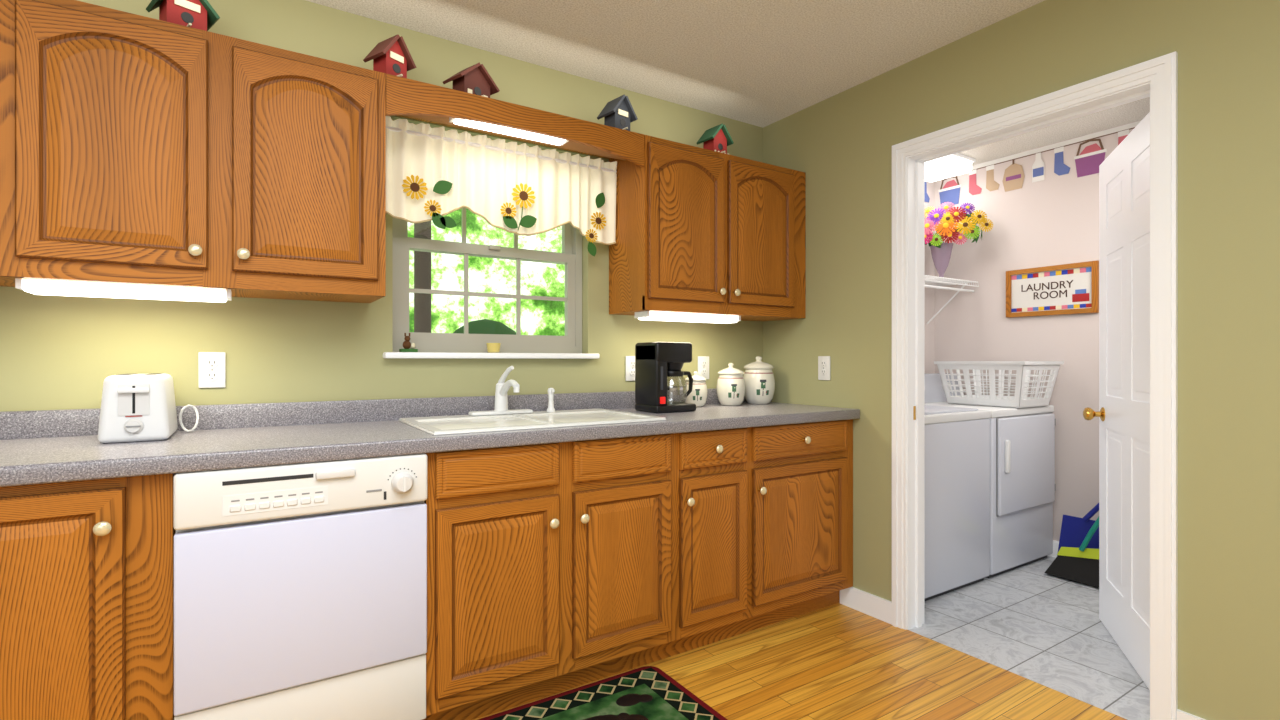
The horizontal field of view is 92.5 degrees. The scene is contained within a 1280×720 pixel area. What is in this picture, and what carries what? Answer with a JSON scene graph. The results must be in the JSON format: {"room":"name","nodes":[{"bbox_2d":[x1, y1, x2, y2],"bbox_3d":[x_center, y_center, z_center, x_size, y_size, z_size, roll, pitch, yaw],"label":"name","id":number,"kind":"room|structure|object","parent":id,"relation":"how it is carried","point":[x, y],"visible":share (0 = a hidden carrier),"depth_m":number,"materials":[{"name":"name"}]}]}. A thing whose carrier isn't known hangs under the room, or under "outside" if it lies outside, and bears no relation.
{"room":"kitchen","nodes":[
{"label":"kitchen","id":0,"kind":"room"},
{"bbox_2d":[0,0,934,411],"bbox_3d":[-0.441,-0.060,2.751,6.040,2.440,0.150,0,0,-33],"label":"wall","id":1,"kind":"structure","parent":0,"point":[57,352],"depth_m":2.24,"materials":[{"name":"green paint"}]},
{"bbox_2d":[0,0,385,302],"bbox_3d":[-1.502,-0.582,1.768,1.395,0.740,0.356,0,0,-33],"label":"upper cabinet","id":2,"kind":"object","parent":1,"relation":"attached to","point":[135,149],"visible":1,"depth_m":1.73,"materials":[{"name":"brown wood"}]},
{"bbox_2d":[15,278,231,302],"bbox_3d":[-1.448,-0.195,1.754,0.464,0.034,0.103,0,0,-33],"label":"under-cabinet light","id":3,"kind":"object","parent":2,"relation":"attached to","point":[37,287],"visible":1,"depth_m":1.71,"materials":[{"name":"white plastic"}]},
{"bbox_2d":[146,0,219,30],"bbox_3d":[-1.380,-1.041,1.854,0.130,0.177,0.158,0,0,39],"label":"birdhouse","id":4,"kind":"object","parent":2,"relation":"on","point":[198,14],"visible":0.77,"depth_m":1.83,"materials":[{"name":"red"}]},
{"bbox_2d":[198,352,225,387],"bbox_3d":[-1.417,0.033,2.030,0.074,0.118,0.009,0,0,-33],"label":"outlet","id":5,"kind":"object","parent":1,"relation":"attached to","point":[211,365],"visible":1,"depth_m":2.03,"materials":[{"name":"white plastic"}]},
{"bbox_2d":[383,208,599,358],"bbox_3d":[-0.611,-0.467,2.598,0.910,0.922,0.175,0,0,-33],"label":"window","id":6,"kind":"structure","parent":1,"relation":"in","point":[429,345],"depth_m":2.59,"materials":[{"name":"beige plastic"}]},
{"bbox_2d":[399,333,417,351],"bbox_3d":[-0.894,-0.068,2.366,0.060,0.074,0.040,0,0,-33],"label":"figurine","id":7,"kind":"object","parent":6,"relation":"on","point":[406,344],"visible":1,"depth_m":2.36,"materials":[{"name":"brown ceramic"}]},
{"bbox_2d":[486,343,500,352],"bbox_3d":[-0.609,-0.051,2.548,0.058,0.040,0.057,0,0,-33],"label":"cup","id":8,"kind":"object","parent":6,"relation":"on","point":[491,347],"visible":1,"depth_m":2.53,"materials":[{"name":"yellow ceramic"}]},
{"bbox_2d":[394,115,625,160],"bbox_3d":[-0.500,-0.918,2.449,1.023,0.067,0.286,0,0,-33],"label":"shelf","id":9,"kind":"object","parent":1,"relation":"attached to","point":[569,146],"visible":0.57,"depth_m":2.52,"materials":[{"name":"brown wood"}]},
{"bbox_2d":[363,34,416,77],"bbox_3d":[-0.882,-1.045,2.172,0.122,0.184,0.137,0,0,32],"label":"birdhouse","id":10,"kind":"object","parent":9,"relation":"on","point":[392,56],"visible":0.77,"depth_m":2.15,"materials":[{"name":"red wood"}]},
{"bbox_2d":[443,62,499,97],"bbox_3d":[-0.639,-1.038,2.339,0.122,0.171,0.182,0,0,37],"label":"birdhouse","id":11,"kind":"object","parent":9,"relation":"on","point":[475,79],"visible":0.62,"depth_m":2.31,"materials":[{"name":"brown wood"}]},
{"bbox_2d":[386,116,616,256],"bbox_3d":[-0.537,-0.675,2.510,1.016,0.440,0.050,0,0,-33],"label":"valance curtain","id":12,"kind":"object","parent":9,"relation":"hanging from","point":[432,174],"visible":0.98,"depth_m":2.49,"materials":[{"name":"beige fabric"}]},
{"bbox_2d":[449,118,567,145],"bbox_3d":[-0.488,-0.872,2.332,0.454,0.024,0.063,0,0,-33],"label":"light","id":13,"kind":"object","parent":9,"relation":"attached to","point":[468,123],"visible":0.7,"depth_m":2.31,"materials":[{"name":"white plastic"}]},
{"bbox_2d":[386,74,643,166],"bbox_3d":[-0.417,-0.884,2.320,1.023,0.135,0.019,0,0,-33],"label":"valance board","id":14,"kind":"object","parent":9,"relation":"attached to","point":[404,96],"visible":1,"depth_m":2.25,"materials":[{"name":"brown wood"}]},
{"bbox_2d":[597,94,637,130],"bbox_3d":[-0.095,-1.047,2.675,0.142,0.188,0.122,0,0,-43],"label":"birdhouse","id":15,"kind":"object","parent":9,"relation":"on","point":[619,112],"visible":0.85,"depth_m":2.65,"materials":[{"name":"grey wood"}]},
{"bbox_2d":[626,356,634,380],"bbox_3d":[-0.035,0.040,2.914,0.074,0.118,0.009,0,0,-33],"label":"outlet","id":16,"kind":"object","parent":1,"relation":"attached to","point":[630,360],"visible":0.82,"depth_m":2.91,"materials":[{"name":"white plastic"}]},
{"bbox_2d":[698,356,708,378],"bbox_3d":[0.327,0.040,3.145,0.074,0.118,0.009,0,0,-33],"label":"outlet","id":17,"kind":"object","parent":1,"relation":"attached to","point":[703,361],"visible":0.96,"depth_m":3.14,"materials":[{"name":"white plastic"}]},
{"bbox_2d":[609,135,805,320],"bbox_3d":[0.362,-0.582,2.959,0.974,0.740,0.356,0,0,-33],"label":"upper cabinet","id":18,"kind":"object","parent":1,"relation":"attached to","point":[698,230],"visible":1,"depth_m":2.77,"materials":[{"name":"brown wood"}]},
{"bbox_2d":[635,311,740,323],"bbox_3d":[0.229,-0.195,2.826,0.534,0.034,0.103,0,0,-33],"label":"under-cabinet light","id":19,"kind":"object","parent":18,"relation":"attached to","point":[644,315],"visible":1,"depth_m":2.76,"materials":[{"name":"white plastic"}]},
{"bbox_2d":[697,124,733,153],"bbox_3d":[0.368,-1.041,2.971,0.145,0.176,0.122,0,0,-38],"label":"birdhouse","id":20,"kind":"object","parent":18,"relation":"on","point":[717,138],"visible":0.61,"depth_m":2.95,"materials":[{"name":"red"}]},
{"bbox_2d":[924,275,978,323],"bbox_3d":[1.589,-0.377,3.769,1.263,0.269,0.305,0,0,-33],"label":"wire shelf","id":21,"kind":"object","parent":1,"relation":"attached to","point":[936,282],"visible":0.39,"depth_m":3.92,"materials":[{"name":"white metal"}]},
{"bbox_2d":[924,202,992,276],"bbox_3d":[2.001,-0.764,3.962,0.494,0.502,0.243,0,0,33],"label":"flower vase","id":22,"kind":"object","parent":21,"relation":"on","point":[941,252],"visible":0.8,"depth_m":3.89,"materials":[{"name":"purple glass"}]},
{"bbox_2d":[306,0,1149,164],"bbox_3d":[0.690,-1.310,0.981,6.040,0.060,4.350,0,0,-33],"label":"ceiling","id":23,"kind":"structure","parent":0,"point":[761,63],"depth_m":2.46,"materials":[{"name":"white paint"}]},
{"bbox_2d":[474,603,1126,719],"bbox_3d":[-0.003,1.185,0.449,4.300,0.050,4.200,0,0,-33],"label":"floor","id":24,"kind":"structure","parent":0,"point":[838,661],"depth_m":2.23,"materials":[{"name":"brown wood"}]},
{"bbox_2d":[173,453,427,719],"bbox_3d":[-1.024,0.717,1.872,0.595,0.886,0.642,0,0,-33],"label":"dishwasher","id":25,"kind":"object","parent":24,"relation":"on","point":[300,589],"visible":0.99,"depth_m":1.62,"materials":[{"name":"white metal"}]},
{"bbox_2d":[0,388,859,719],"bbox_3d":[-0.602,0.654,2.171,3.446,1.012,0.646,0,0,-33],"label":"base cabinet","id":26,"kind":"object","parent":24,"relation":"on","point":[595,537],"depth_m":1.98,"materials":[{"name":"brown wood"}]},
{"bbox_2d":[98,373,198,443],"bbox_3d":[-1.435,0.134,1.805,0.214,0.186,0.271,0,0,-33],"label":"toaster","id":27,"kind":"object","parent":26,"relation":"on","point":[134,407],"visible":1,"depth_m":1.69,"materials":[{"name":"white plastic"}]},
{"bbox_2d":[0,388,859,486],"bbox_3d":[-0.604,0.267,2.174,3.446,0.238,0.638,0,0,-33],"label":"countertop","id":28,"kind":"structure","parent":26,"relation":"on","point":[37,446],"depth_m":1.96,"materials":[{"name":"laminate"}]},
{"bbox_2d":[468,366,554,415],"bbox_3d":[-0.467,0.119,2.409,0.358,0.193,0.204,0,0,-33],"label":"faucet","id":29,"kind":"object","parent":26,"relation":"on","point":[501,399],"visible":1,"depth_m":2.42,"materials":[{"name":"white plastic"}]},
{"bbox_2d":[635,342,695,412],"bbox_3d":[0.133,0.075,2.742,0.260,0.305,0.183,0,0,-33],"label":"coffee maker","id":30,"kind":"object","parent":26,"relation":"on","point":[655,362],"visible":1,"depth_m":2.66,"materials":[{"name":"black plastic"}]},
{"bbox_2d":[684,371,707,406],"bbox_3d":[0.272,0.141,2.999,0.117,0.172,0.117,0,0,-33],"label":"canister","id":31,"kind":"object","parent":26,"relation":"on","point":[698,396],"visible":0.88,"depth_m":2.95,"materials":[{"name":"white ceramic"}]},
{"bbox_2d":[716,363,744,405],"bbox_3d":[0.457,0.121,3.082,0.144,0.212,0.144,0,0,-33],"label":"canister","id":32,"kind":"object","parent":26,"relation":"on","point":[730,387],"visible":1,"depth_m":3.03,"materials":[{"name":"white ceramic"}]},
{"bbox_2d":[743,356,774,403],"bbox_3d":[0.618,0.103,3.191,0.169,0.248,0.169,0,0,-33],"label":"canister","id":33,"kind":"object","parent":26,"relation":"on","point":[759,379],"visible":0.98,"depth_m":3.13,"materials":[{"name":"white ceramic"}]},
{"bbox_2d":[478,666,726,719],"bbox_3d":[-0.155,1.154,1.880,0.825,0.012,0.535,0,0,-33],"label":"rug","id":34,"kind":"object","parent":24,"relation":"on","point":[646,692],"visible":1,"depth_m":2.06,"materials":[{"name":"green carpet"}]},
{"bbox_2d":[924,153,975,181],"bbox_3d":[1.538,-1.237,3.702,1.220,0.084,0.310,0,0,-33],"label":"ceiling light fixture","id":35,"kind":"object","parent":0,"point":[955,164],"depth_m":3.85,"materials":[{"name":"white plastic"}]},
{"bbox_2d":[763,0,1279,719],"bbox_3d":[1.859,-0.060,1.640,0.120,2.440,4.200,0,0,-33],"label":"wall","id":36,"kind":"structure","parent":0,"point":[1228,51],"depth_m":1.85,"materials":[{"name":"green paint"}]},
{"bbox_2d":[818,356,829,379],"bbox_3d":[0.904,0.040,3.011,0.009,0.118,0.074,0,0,-33],"label":"outlet","id":37,"kind":"object","parent":36,"relation":"attached to","point":[823,361],"visible":1,"depth_m":3.01,"materials":[{"name":"white plastic"}]},
{"bbox_2d":[840,540,1205,719],"bbox_3d":[2.486,1.113,2.041,1.633,0.095,4.200,0,0,-33],"label":"baseboard","id":38,"kind":"structure","parent":36,"relation":"attached to","point":[877,607],"depth_m":2.78,"materials":[{"name":"white wood"}]},
{"bbox_2d":[892,51,1177,719],"bbox_3d":[1.428,0.111,2.314,0.160,2.098,0.976,0,0,-33],"label":"door frame","id":39,"kind":"structure","parent":36,"relation":"attached to","point":[1156,79],"depth_m":2.08,"materials":[{"name":"white wood"}]},
{"bbox_2d":[1083,112,1149,689],"bbox_3d":[1.873,0.143,2.373,0.180,2.018,0.810,0,0,29],"label":"laundry door","id":40,"kind":"structure","parent":36,"relation":"in","point":[1123,414],"depth_m":2.39,"materials":[{"name":"white wood"}]},
{"bbox_2d":[909,555,1149,719],"bbox_3d":[2.016,1.185,2.898,1.740,0.050,2.250,0,0,-33],"label":"floor","id":41,"kind":"structure","parent":0,"point":[1031,623],"depth_m":2.60,"materials":[{"name":"white tile"}]},
{"bbox_2d":[924,405,990,600],"bbox_3d":[1.371,0.625,3.322,0.680,1.070,0.690,0,0,-33],"label":"washer","id":42,"kind":"object","parent":41,"relation":"on","point":[956,439],"visible":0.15,"depth_m":3.05,"materials":[{"name":"white metal"}]},
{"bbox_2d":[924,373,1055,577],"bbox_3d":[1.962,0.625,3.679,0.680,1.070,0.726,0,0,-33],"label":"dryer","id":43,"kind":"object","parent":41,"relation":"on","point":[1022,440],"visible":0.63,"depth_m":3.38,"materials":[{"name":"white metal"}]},
{"bbox_2d":[933,361,1063,407],"bbox_3d":[2.102,0.136,3.609,0.444,0.256,0.519,0,0,-33],"label":"laundry basket","id":44,"kind":"object","parent":43,"relation":"on","point":[1020,400],"visible":1,"depth_m":3.49,"materials":[{"name":"white plastic"}]},
{"bbox_2d":[1045,503,1098,586],"bbox_3d":[2.478,0.510,3.086,0.261,1.310,0.720,0,0,-38],"label":"broom","id":45,"kind":"object","parent":41,"relation":"on","point":[1077,559],"visible":0.55,"depth_m":3.25,"materials":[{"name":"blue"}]},
{"bbox_2d":[935,119,1142,540],"bbox_3d":[2.699,-0.060,3.334,0.120,2.440,2.250,0,0,-33],"label":"wall","id":46,"kind":"structure","parent":0,"point":[1053,220],"depth_m":3.67,"materials":[{"name":"beige paint"}]},
{"bbox_2d":[924,120,1141,206],"bbox_3d":[2.016,-1.161,2.898,1.496,0.230,2.246,0,0,-33],"label":"wallpaper","id":47,"kind":"object","parent":46,"relation":"attached to","point":[1089,160],"visible":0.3,"depth_m":3.69,"materials":[{"name":"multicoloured printed wallpaper"}]},
{"bbox_2d":[1006,260,1098,317],"bbox_3d":[2.425,-0.410,3.628,0.020,0.290,0.490,0,0,-33],"label":"sign","id":48,"kind":"object","parent":46,"relation":"attached to","point":[1082,297],"visible":1,"depth_m":3.61,"materials":[{"name":"white paper"}]},
{"bbox_2d":[1021,280,1072,298],"bbox_3d":[2.417,-0.413,3.643,0.002,0.096,0.281,0,0,-33],"label":"lettering","id":49,"kind":"object","parent":48,"relation":"attached to","point":[1060,291],"depth_m":3.63},
{"label":"outside","id":50,"kind":"structure","parent":0,"visible":0},
{"bbox_2d":[408,208,564,335],"bbox_3d":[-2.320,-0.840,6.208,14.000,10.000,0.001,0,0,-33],"label":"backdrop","id":51,"kind":"structure","parent":50,"point":[485,275],"depth_m":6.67,"materials":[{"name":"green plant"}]},
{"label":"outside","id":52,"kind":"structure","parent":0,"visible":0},
{"bbox_2d":[453,319,515,334],"bbox_3d":[-1.295,0.405,5.143,1.000,1.500,0.720,0,0,-33],"label":"bush","id":53,"kind":"object","parent":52,"point":[484,326],"visible":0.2,"depth_m":5.01,"materials":[{"name":"green plant"}]},
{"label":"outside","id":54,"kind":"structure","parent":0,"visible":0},
{"bbox_2d":[414,221,430,332],"bbox_3d":[-1.948,-0.840,5.496,0.150,6.000,0.150,0,0,-33],"label":"trunk","id":55,"kind":"object","parent":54,"point":[422,260],"visible":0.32,"depth_m":5.43,"materials":[{"name":"brown plant"}]}
]}

